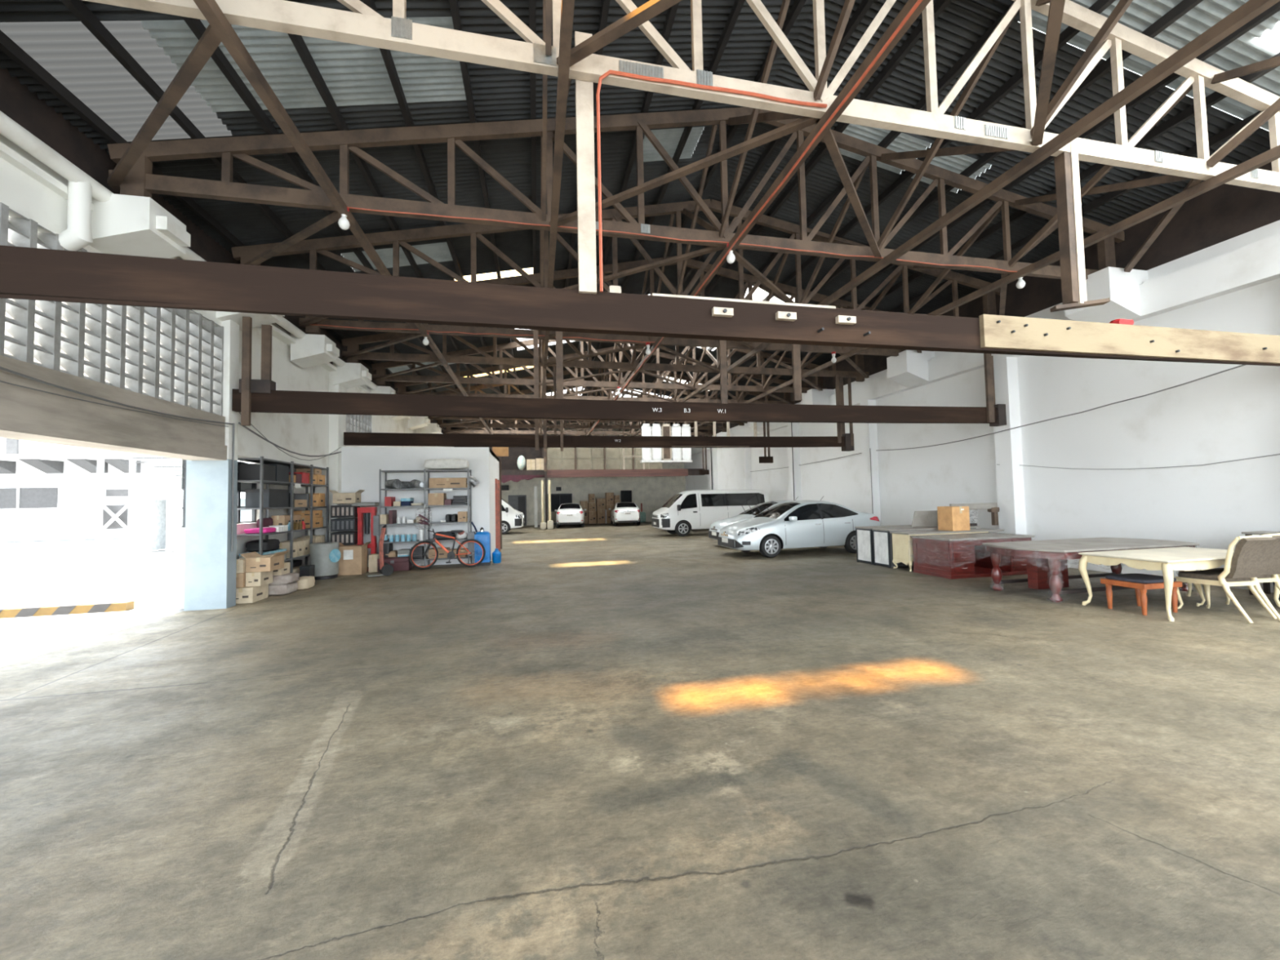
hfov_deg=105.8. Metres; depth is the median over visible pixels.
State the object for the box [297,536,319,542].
cardboard box
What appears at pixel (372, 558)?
cardboard box
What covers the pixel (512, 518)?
van
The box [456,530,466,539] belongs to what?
helmet
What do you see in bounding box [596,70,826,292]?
conduit
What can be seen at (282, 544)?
cardboard box
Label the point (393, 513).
box
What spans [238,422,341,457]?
cable
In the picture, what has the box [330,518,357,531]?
crate
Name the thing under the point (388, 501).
tool case
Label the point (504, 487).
vent box
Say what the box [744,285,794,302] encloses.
skylight
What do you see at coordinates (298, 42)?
purlin
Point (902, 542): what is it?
base cabinet
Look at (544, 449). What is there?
post
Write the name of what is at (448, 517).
rubber boot
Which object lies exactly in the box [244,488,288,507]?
case
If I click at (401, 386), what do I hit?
roof truss
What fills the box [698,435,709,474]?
stub
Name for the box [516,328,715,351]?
skylight
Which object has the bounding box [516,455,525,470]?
paper lantern
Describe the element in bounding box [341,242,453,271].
skylight
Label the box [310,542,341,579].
drum
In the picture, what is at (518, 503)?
door
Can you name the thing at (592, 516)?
cardboard box
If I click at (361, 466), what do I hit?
wall partition
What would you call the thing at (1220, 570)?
seat cushion
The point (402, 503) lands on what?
box
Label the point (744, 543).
fog lamp
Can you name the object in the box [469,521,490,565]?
container
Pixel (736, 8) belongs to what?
purlin
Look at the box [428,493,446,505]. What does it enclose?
cardboard box
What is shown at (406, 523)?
shelf
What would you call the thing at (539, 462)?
cardboard box
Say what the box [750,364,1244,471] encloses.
cable
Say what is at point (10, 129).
pipe
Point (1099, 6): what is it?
purlin
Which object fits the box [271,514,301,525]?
cardboard box
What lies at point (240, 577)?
cardboard box
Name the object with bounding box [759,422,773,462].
stub
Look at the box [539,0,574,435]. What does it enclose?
tie beam
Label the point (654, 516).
grille
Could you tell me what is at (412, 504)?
folded cloth
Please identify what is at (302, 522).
paint bottle
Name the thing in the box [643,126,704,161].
skylight
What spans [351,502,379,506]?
cover
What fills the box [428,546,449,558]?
cardboard box
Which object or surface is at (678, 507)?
mirror
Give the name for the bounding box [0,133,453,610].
wall
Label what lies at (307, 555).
shelf
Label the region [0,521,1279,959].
floor
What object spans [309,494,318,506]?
cardboard box
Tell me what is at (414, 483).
bag
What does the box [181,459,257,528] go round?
window
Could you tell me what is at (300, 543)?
cardboard box
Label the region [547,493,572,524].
door
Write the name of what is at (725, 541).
grille
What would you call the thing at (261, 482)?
shelf
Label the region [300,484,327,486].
shelf
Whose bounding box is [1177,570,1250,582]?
seat cushion
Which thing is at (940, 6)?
purlin
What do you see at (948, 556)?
wooden desk
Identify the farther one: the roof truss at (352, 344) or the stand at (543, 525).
the stand at (543, 525)
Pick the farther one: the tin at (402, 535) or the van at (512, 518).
the van at (512, 518)
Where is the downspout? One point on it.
(77, 235)
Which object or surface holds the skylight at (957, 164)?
attached to the roof truss at (499, 94)
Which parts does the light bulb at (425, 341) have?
glass globe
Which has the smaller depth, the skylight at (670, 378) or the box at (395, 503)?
the box at (395, 503)
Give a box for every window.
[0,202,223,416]
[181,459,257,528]
[346,414,371,432]
[620,490,631,502]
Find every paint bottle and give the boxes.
[294,520,298,529]
[297,520,302,529]
[301,519,305,528]
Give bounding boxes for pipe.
[0,111,442,433]
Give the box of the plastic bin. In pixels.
[411,546,424,559]
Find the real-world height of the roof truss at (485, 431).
2.419 m
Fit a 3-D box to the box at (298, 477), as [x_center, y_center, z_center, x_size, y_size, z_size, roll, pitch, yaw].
[-7.605,-0.031,10.480,0.400,0.200,0.250,-1,-2,-12]
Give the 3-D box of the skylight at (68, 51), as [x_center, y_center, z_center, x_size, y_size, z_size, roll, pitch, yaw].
[-5.676,-4.325,5.361,1.250,0.310,1.520,-1,-2,-12]
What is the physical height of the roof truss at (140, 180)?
2.419 m
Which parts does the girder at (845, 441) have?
hanger post, hanger post, hanger post, hanger post, hanger post, hanger post, hanger post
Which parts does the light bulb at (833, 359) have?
glass globe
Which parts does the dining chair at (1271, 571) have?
leg, leg, leg, rail, rail, leg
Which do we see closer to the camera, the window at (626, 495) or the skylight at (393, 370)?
the skylight at (393, 370)
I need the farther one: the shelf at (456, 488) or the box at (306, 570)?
the shelf at (456, 488)
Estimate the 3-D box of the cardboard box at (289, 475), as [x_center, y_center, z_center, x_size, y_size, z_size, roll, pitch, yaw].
[-7.557,-0.023,10.260,0.400,0.163,0.166,-1,-2,-12]
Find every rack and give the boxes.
[236,456,328,573]
[378,468,471,566]
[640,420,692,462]
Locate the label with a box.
[343,550,353,559]
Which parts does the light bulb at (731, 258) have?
glass globe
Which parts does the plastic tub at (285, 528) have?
lid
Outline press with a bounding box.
[356,506,379,571]
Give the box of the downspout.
[58,181,93,251]
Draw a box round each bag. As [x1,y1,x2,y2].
[245,538,279,551]
[382,537,392,557]
[384,479,400,488]
[408,479,421,488]
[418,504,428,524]
[432,531,455,540]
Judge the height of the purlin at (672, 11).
0.124 m
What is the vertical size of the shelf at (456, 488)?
0.030 m
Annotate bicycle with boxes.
[408,528,485,569]
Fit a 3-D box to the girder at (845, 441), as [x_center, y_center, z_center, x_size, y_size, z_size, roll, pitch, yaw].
[-0.461,-2.070,14.208,15.000,2.480,0.290,-1,-2,-12]
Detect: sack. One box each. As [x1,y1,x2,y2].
[268,572,299,585]
[268,582,297,595]
[295,576,315,590]
[423,458,469,469]
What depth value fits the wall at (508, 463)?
30.34 m
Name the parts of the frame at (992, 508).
rail, post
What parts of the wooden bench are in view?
leg, leg, padded seat, frame, leg, leg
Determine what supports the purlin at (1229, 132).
attached to the roof truss at (499, 94)
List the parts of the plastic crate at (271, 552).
lid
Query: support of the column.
on the floor
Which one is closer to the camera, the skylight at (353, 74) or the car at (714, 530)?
the skylight at (353, 74)
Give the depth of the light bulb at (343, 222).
6.25 m
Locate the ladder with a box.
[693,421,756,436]
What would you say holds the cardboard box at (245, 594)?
on the floor
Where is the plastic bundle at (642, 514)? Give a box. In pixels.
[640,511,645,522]
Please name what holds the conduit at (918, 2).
attached to the tie beam at (908, 6)
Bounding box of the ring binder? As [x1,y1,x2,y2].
[288,493,294,506]
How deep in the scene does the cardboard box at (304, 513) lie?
11.13 m
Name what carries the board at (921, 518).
on the base cabinet at (882, 537)
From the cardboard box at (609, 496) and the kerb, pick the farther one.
the cardboard box at (609, 496)
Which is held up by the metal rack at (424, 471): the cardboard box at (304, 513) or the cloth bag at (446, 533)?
the cloth bag at (446, 533)
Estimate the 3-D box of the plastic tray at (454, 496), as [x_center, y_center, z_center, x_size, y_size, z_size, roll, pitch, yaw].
[-4.705,0.438,12.681,0.300,0.050,0.380,-1,-2,-12]
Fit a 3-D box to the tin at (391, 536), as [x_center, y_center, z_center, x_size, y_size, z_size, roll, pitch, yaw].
[-6.258,1.461,12.179,0.108,0.182,0.105,-1,-2,-12]
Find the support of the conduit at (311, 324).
attached to the roof truss at (321, 246)
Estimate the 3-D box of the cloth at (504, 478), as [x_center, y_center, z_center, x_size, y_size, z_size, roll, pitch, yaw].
[-7.945,-0.040,28.254,4.700,0.470,0.080,-1,-2,-12]
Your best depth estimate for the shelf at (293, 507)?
10.53 m
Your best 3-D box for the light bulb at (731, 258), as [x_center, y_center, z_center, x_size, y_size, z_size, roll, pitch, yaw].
[1.389,-3.462,7.404,0.136,0.295,0.136,-1,-2,-12]
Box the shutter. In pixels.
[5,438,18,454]
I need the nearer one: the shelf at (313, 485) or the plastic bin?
the shelf at (313, 485)
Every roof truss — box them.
[0,0,1270,434]
[82,0,1279,272]
[107,106,1124,315]
[231,199,1000,352]
[298,255,923,377]
[341,324,869,391]
[371,338,828,404]
[393,344,794,404]
[427,368,769,422]
[427,374,747,429]
[435,387,726,435]
[443,395,713,436]
[453,420,702,436]
[545,0,1279,167]
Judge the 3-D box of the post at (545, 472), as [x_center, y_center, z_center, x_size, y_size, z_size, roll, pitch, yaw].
[-5.534,1.189,28.575,0.120,3.400,0.150,-1,-2,-12]
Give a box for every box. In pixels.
[235,557,245,573]
[235,572,246,587]
[235,583,268,604]
[240,550,289,572]
[245,570,272,586]
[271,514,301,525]
[272,562,289,575]
[279,541,297,558]
[280,540,302,556]
[285,539,309,555]
[288,472,309,483]
[288,473,302,483]
[288,475,295,482]
[293,499,306,506]
[293,510,322,517]
[293,537,315,553]
[294,493,309,506]
[296,468,321,475]
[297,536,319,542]
[299,564,315,577]
[300,493,324,506]
[301,516,323,528]
[302,534,324,542]
[309,474,316,484]
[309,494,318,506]
[313,474,324,484]
[328,489,364,503]
[337,541,371,575]
[368,553,379,572]
[379,514,389,524]
[389,510,396,524]
[393,501,400,506]
[397,548,411,554]
[397,554,408,556]
[400,497,413,501]
[400,501,413,506]
[406,519,416,523]
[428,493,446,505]
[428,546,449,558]
[429,477,467,488]
[444,498,453,505]
[448,547,467,557]
[457,511,467,521]
[501,484,509,490]
[526,458,535,470]
[535,457,543,470]
[579,501,587,524]
[587,502,595,511]
[587,511,596,524]
[588,493,595,502]
[595,497,605,509]
[596,509,604,523]
[604,492,613,504]
[605,504,614,523]
[613,495,619,500]
[613,500,620,523]
[937,506,969,530]
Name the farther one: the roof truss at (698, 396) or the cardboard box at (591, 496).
the cardboard box at (591, 496)
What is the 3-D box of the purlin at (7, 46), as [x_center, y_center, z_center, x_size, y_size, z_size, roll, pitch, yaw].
[-8.109,-3.717,14.251,0.070,0.124,38.300,-1,-2,-12]
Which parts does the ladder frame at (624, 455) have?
rail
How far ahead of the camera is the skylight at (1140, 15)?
5.86 m
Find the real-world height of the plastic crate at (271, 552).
0.222 m
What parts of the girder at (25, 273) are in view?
hanger post, post, hanger post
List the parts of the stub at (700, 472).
hanger post, hanger post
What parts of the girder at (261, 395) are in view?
hanger post, hanger post, hanger post, hanger post, hanger post, hanger post, hanger post, hanger post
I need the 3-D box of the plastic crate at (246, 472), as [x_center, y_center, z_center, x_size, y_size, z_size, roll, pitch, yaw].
[-7.355,-0.135,9.310,0.400,0.300,0.450,-1,-2,-12]
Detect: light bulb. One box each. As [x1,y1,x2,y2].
[337,206,350,230]
[422,332,429,345]
[617,386,620,395]
[645,342,650,355]
[726,243,735,263]
[831,351,836,363]
[1015,276,1025,288]
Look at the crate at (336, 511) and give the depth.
11.73 m
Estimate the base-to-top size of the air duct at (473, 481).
0.311 m
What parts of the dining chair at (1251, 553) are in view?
leg, rail, leg, leg, rail, rail, leg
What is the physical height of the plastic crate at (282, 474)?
0.340 m
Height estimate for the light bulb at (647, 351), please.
0.295 m
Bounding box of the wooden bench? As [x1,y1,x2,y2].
[1100,573,1182,615]
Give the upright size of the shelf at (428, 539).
0.030 m
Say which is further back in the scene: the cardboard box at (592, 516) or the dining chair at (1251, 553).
the cardboard box at (592, 516)
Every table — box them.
[982,537,1199,602]
[1078,546,1279,622]
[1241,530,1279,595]
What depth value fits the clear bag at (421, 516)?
12.10 m
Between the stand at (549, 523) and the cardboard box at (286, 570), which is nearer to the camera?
the cardboard box at (286, 570)
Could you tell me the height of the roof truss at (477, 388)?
2.419 m
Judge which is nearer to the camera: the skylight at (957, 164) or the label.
the skylight at (957, 164)
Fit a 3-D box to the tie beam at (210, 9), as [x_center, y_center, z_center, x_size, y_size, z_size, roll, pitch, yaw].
[-5.756,-3.082,15.237,0.090,0.108,35.900,-1,-2,-12]
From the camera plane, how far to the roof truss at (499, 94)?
7.44 m
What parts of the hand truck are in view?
toe plate, rail, rail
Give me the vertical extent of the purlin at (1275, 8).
0.124 m
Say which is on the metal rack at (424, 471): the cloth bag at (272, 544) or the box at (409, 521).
the box at (409, 521)
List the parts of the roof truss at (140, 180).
nail plate, nail plate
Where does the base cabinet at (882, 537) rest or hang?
on the floor
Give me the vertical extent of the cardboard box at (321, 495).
0.323 m
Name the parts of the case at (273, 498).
lid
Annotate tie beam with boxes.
[193,0,493,434]
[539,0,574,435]
[586,0,930,435]
[631,0,1279,435]
[680,145,1279,435]
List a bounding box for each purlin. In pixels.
[0,30,453,430]
[60,0,462,420]
[181,16,479,423]
[287,33,496,422]
[362,0,500,391]
[448,0,518,388]
[528,0,536,286]
[546,0,609,422]
[565,2,679,392]
[578,0,745,395]
[593,0,806,395]
[604,0,875,396]
[621,0,951,396]
[626,0,1115,422]
[640,0,1203,423]
[640,3,1019,394]
[650,0,1279,425]
[668,52,1279,422]
[671,111,1261,431]
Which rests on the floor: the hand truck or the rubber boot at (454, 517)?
the hand truck
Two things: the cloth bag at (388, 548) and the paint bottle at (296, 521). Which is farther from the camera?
the cloth bag at (388, 548)
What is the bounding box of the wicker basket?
[385,550,397,557]
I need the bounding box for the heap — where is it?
[256,517,273,528]
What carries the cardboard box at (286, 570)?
on the plastic sack at (288, 578)
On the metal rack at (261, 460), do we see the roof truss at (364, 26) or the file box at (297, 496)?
the file box at (297, 496)
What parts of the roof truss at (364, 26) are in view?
nail plate, nail plate, nail plate, nail plate, nail plate, nail plate, nail plate, nail plate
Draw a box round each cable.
[0,366,233,424]
[0,380,228,426]
[231,422,235,551]
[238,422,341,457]
[239,412,340,460]
[710,447,712,489]
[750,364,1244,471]
[791,422,795,500]
[870,448,873,513]
[999,453,1279,469]
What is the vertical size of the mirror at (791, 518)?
0.120 m
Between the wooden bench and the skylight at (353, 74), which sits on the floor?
the wooden bench
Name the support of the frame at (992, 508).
on the base cabinet at (882, 537)
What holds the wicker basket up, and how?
on the metal rack at (424, 471)
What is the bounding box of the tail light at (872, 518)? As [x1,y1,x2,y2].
[870,516,879,521]
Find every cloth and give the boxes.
[411,502,423,506]
[501,475,544,483]
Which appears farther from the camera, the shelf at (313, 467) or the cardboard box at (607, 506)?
the cardboard box at (607, 506)
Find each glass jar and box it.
[396,516,400,523]
[401,516,406,523]
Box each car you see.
[555,502,586,528]
[608,500,640,525]
[708,496,798,540]
[717,496,879,557]
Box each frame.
[622,420,644,469]
[949,502,999,526]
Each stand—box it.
[540,480,546,529]
[546,480,553,529]
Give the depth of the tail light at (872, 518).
13.57 m
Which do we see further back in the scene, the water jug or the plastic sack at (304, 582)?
the water jug
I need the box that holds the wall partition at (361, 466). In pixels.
[341,446,500,567]
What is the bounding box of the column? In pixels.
[533,486,537,527]
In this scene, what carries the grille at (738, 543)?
attached to the car at (798, 524)
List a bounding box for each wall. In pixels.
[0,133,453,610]
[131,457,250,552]
[453,420,542,470]
[501,420,685,525]
[684,220,1279,592]
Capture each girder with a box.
[0,31,1279,366]
[231,316,1006,426]
[343,363,854,451]
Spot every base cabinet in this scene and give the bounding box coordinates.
[854,524,936,564]
[871,525,980,568]
[889,528,1004,571]
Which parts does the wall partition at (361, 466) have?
trim post, trim post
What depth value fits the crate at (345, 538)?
11.72 m
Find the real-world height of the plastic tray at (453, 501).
0.050 m
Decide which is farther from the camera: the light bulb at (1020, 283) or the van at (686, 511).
the van at (686, 511)
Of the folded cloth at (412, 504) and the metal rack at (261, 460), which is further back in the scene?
the folded cloth at (412, 504)
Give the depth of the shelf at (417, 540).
12.15 m
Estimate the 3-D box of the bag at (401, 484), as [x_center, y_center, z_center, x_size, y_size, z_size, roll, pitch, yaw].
[-6.034,0.126,12.421,0.190,0.181,0.283,-3,-3,33]
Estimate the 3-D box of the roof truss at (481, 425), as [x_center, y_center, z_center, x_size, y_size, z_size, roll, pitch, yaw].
[-2.820,-3.801,27.148,15.884,2.419,2.404,-1,-2,-12]
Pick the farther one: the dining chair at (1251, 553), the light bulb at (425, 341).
the light bulb at (425, 341)
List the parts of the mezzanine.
screen post, screen post, screen post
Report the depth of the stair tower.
19.99 m
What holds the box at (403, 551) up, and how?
on the box at (398, 555)
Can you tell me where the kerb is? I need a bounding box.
[0,600,134,618]
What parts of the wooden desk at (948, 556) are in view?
panel moulding, panel, drawer, drawer, drawer, modesty panel, pencil drawer, drawer, drawer, drawer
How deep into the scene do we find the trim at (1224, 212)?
8.56 m
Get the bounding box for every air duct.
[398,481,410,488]
[419,482,426,488]
[466,475,479,487]
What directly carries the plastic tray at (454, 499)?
on the plastic tray at (453, 501)
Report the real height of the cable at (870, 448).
2.900 m
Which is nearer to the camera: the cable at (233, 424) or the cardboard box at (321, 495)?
the cable at (233, 424)
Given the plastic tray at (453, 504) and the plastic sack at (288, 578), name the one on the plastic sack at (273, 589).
the plastic sack at (288, 578)
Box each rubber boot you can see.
[445,514,452,522]
[451,514,457,521]
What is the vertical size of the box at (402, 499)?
0.092 m
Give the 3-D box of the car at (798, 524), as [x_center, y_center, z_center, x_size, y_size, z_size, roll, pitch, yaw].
[4.502,1.274,13.861,4.480,1.604,2.040,-1,-2,-13]
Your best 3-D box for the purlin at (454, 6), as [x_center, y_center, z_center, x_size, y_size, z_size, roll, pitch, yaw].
[-4.119,-4.626,15.145,0.070,0.124,38.300,-1,-2,-12]
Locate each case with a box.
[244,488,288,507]
[384,496,395,506]
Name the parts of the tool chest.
lid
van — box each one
[502,498,524,534]
[651,488,768,536]
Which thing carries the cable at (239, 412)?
attached to the wall at (121, 224)
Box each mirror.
[676,504,680,511]
[788,515,797,520]
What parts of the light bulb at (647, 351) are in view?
glass globe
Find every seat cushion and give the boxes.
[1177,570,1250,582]
[1200,568,1271,577]
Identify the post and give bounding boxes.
[543,448,546,471]
[544,471,547,528]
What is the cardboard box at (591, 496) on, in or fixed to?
on the cardboard box at (591, 506)
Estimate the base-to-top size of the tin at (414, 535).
0.182 m
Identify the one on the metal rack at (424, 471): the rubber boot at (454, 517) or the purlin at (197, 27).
the rubber boot at (454, 517)
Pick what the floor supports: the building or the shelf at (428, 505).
the building
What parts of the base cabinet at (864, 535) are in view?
white panel, dark frame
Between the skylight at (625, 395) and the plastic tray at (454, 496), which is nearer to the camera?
the plastic tray at (454, 496)
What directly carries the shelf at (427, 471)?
attached to the metal rack at (424, 471)
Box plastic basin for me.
[244,527,275,533]
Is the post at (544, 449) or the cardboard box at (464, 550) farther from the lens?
the post at (544, 449)
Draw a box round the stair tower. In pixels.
[94,448,136,551]
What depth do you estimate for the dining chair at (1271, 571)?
6.04 m
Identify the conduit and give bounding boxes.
[311,324,654,342]
[347,206,1017,271]
[590,0,922,431]
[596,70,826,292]
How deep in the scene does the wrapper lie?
5.83 m
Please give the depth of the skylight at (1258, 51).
6.25 m
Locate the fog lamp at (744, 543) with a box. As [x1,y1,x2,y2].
[742,541,751,545]
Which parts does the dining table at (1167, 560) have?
leg, leg, leg, leg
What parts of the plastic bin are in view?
lid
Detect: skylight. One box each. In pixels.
[0,20,231,142]
[141,17,466,112]
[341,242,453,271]
[387,362,453,373]
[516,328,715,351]
[546,386,583,395]
[612,388,671,398]
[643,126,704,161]
[663,376,709,391]
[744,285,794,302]
[838,123,931,173]
[911,154,991,193]
[1017,0,1279,89]
[1186,37,1279,131]
[1255,22,1279,49]
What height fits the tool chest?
0.310 m
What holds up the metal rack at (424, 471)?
on the floor
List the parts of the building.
window post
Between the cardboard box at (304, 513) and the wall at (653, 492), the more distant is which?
the wall at (653, 492)
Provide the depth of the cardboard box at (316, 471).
11.26 m
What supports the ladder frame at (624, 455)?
attached to the roof truss at (477, 388)
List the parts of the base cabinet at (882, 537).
white panel, dark frame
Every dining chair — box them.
[1174,535,1279,623]
[1193,533,1279,618]
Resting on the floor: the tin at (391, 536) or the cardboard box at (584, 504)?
the cardboard box at (584, 504)
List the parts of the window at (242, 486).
pane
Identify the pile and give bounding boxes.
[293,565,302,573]
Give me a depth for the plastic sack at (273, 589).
8.80 m
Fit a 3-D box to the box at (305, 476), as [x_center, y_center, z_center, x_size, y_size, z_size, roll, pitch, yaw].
[-7.670,-0.038,10.784,0.406,0.242,0.336,-1,-2,-12]
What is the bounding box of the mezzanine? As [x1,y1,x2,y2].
[501,447,705,477]
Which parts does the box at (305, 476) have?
lid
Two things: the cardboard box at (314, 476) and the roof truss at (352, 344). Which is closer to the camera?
the cardboard box at (314, 476)
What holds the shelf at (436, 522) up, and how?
attached to the metal rack at (424, 471)
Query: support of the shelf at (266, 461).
attached to the metal rack at (261, 460)
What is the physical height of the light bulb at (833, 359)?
0.295 m
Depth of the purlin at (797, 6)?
7.97 m
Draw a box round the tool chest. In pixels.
[377,556,412,572]
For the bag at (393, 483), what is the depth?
12.28 m
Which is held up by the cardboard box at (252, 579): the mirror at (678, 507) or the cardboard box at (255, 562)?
the cardboard box at (255, 562)
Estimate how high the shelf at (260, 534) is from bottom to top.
0.030 m
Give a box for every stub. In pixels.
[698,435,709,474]
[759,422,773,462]
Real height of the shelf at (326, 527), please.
0.030 m
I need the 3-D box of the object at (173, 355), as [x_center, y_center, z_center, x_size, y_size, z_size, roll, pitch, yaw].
[-6.425,-1.932,5.701,0.190,1.644,4.518,-1,-2,-12]
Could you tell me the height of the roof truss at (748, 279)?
2.419 m
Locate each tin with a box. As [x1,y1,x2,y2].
[388,534,393,542]
[395,533,399,542]
[400,533,404,541]
[406,533,410,541]
[412,533,416,541]
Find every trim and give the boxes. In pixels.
[0,67,452,434]
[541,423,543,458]
[690,161,1279,436]
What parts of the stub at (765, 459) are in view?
hanger post, hanger post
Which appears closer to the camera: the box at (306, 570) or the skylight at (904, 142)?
the skylight at (904, 142)
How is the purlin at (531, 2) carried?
attached to the roof truss at (499, 94)
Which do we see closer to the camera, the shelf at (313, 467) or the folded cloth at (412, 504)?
the shelf at (313, 467)
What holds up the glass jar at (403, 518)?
on the metal rack at (424, 471)
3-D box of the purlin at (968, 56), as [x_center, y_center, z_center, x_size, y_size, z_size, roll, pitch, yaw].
[2.284,-5.238,16.541,0.070,0.124,38.300,-1,-2,-12]
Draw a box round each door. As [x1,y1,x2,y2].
[508,494,526,525]
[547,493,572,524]
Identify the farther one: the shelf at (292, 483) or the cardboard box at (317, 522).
the cardboard box at (317, 522)
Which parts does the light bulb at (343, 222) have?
glass globe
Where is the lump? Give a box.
[416,515,423,523]
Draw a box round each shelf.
[236,506,291,510]
[236,530,291,536]
[237,457,292,464]
[237,480,292,484]
[272,482,311,485]
[281,462,311,467]
[293,466,328,470]
[293,506,311,508]
[293,528,311,532]
[293,554,310,559]
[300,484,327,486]
[312,526,327,529]
[381,470,428,472]
[381,488,423,490]
[381,505,423,507]
[381,522,421,525]
[383,539,427,543]
[425,470,470,472]
[425,487,470,489]
[425,504,470,506]
[426,537,467,542]
[426,555,471,559]
[427,520,471,524]
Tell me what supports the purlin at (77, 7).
attached to the roof truss at (499, 94)
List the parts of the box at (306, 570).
lid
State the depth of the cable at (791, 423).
20.21 m
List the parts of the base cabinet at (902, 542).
leg, panel, leg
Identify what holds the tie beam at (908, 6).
attached to the roof truss at (364, 26)
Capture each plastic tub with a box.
[267,526,283,532]
[269,524,288,531]
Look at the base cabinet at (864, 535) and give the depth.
11.42 m
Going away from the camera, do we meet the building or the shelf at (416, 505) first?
the shelf at (416, 505)
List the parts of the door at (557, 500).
panel, glass, glass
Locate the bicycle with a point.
(451, 555)
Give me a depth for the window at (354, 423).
13.95 m
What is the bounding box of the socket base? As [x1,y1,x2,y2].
[608,285,621,293]
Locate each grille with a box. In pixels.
[652,514,658,518]
[708,530,719,539]
[717,536,734,548]
[734,539,743,547]
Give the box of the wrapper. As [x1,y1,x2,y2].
[1109,319,1133,324]
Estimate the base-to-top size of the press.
1.560 m
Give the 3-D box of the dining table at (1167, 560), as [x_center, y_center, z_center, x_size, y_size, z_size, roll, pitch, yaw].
[7.271,1.354,6.528,2.055,0.735,1.035,-1,-2,-12]
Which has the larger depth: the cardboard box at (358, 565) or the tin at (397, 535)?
the tin at (397, 535)
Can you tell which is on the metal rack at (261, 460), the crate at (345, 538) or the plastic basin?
the plastic basin
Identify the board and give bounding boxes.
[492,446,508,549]
[604,509,606,523]
[911,510,937,527]
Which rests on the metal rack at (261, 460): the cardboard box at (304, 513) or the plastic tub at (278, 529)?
the plastic tub at (278, 529)
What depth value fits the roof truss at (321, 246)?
9.67 m
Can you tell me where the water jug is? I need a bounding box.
[492,548,501,563]
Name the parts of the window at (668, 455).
sash frame, sash panel, sash frame, sash panel, rail, sash frame, sash panel, sash frame, sash panel, sash frame, sash panel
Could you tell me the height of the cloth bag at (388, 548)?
0.766 m
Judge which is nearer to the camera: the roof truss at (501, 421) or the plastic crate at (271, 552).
the plastic crate at (271, 552)
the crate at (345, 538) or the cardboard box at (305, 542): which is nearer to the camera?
the cardboard box at (305, 542)
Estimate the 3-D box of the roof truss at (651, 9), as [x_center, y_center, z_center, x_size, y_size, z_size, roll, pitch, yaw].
[2.183,-4.867,3.730,15.884,2.419,2.563,-1,-2,-12]
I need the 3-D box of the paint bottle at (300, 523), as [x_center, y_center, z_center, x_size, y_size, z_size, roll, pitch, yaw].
[-7.485,0.980,10.649,0.090,0.208,0.090,-1,-2,-12]
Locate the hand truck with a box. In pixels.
[365,524,393,577]
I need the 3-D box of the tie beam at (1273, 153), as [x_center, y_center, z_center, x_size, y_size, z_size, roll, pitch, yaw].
[4.755,-3.210,17.488,0.090,0.108,35.900,-1,-2,-12]
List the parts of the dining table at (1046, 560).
leg, leg, leg, leg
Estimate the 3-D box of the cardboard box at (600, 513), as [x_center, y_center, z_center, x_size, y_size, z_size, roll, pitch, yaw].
[-2.775,2.563,34.235,0.554,1.003,0.487,-1,-2,-12]
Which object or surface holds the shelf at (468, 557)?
attached to the metal rack at (424, 471)
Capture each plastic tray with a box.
[452,500,467,502]
[452,502,467,505]
[453,495,467,497]
[453,497,467,500]
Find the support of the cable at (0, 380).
attached to the wall at (121, 224)
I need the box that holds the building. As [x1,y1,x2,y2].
[0,437,181,542]
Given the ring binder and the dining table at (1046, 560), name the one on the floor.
the dining table at (1046, 560)
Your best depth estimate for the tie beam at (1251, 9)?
5.12 m
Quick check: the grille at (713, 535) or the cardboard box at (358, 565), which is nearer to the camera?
the cardboard box at (358, 565)
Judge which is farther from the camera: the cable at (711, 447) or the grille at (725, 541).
the cable at (711, 447)
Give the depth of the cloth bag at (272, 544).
9.28 m
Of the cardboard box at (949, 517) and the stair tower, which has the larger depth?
the stair tower
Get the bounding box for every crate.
[238,464,275,480]
[239,548,286,559]
[266,464,288,481]
[330,505,359,517]
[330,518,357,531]
[330,531,357,545]
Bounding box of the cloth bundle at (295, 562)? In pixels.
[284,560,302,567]
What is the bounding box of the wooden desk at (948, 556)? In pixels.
[910,532,1035,578]
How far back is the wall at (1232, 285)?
9.59 m

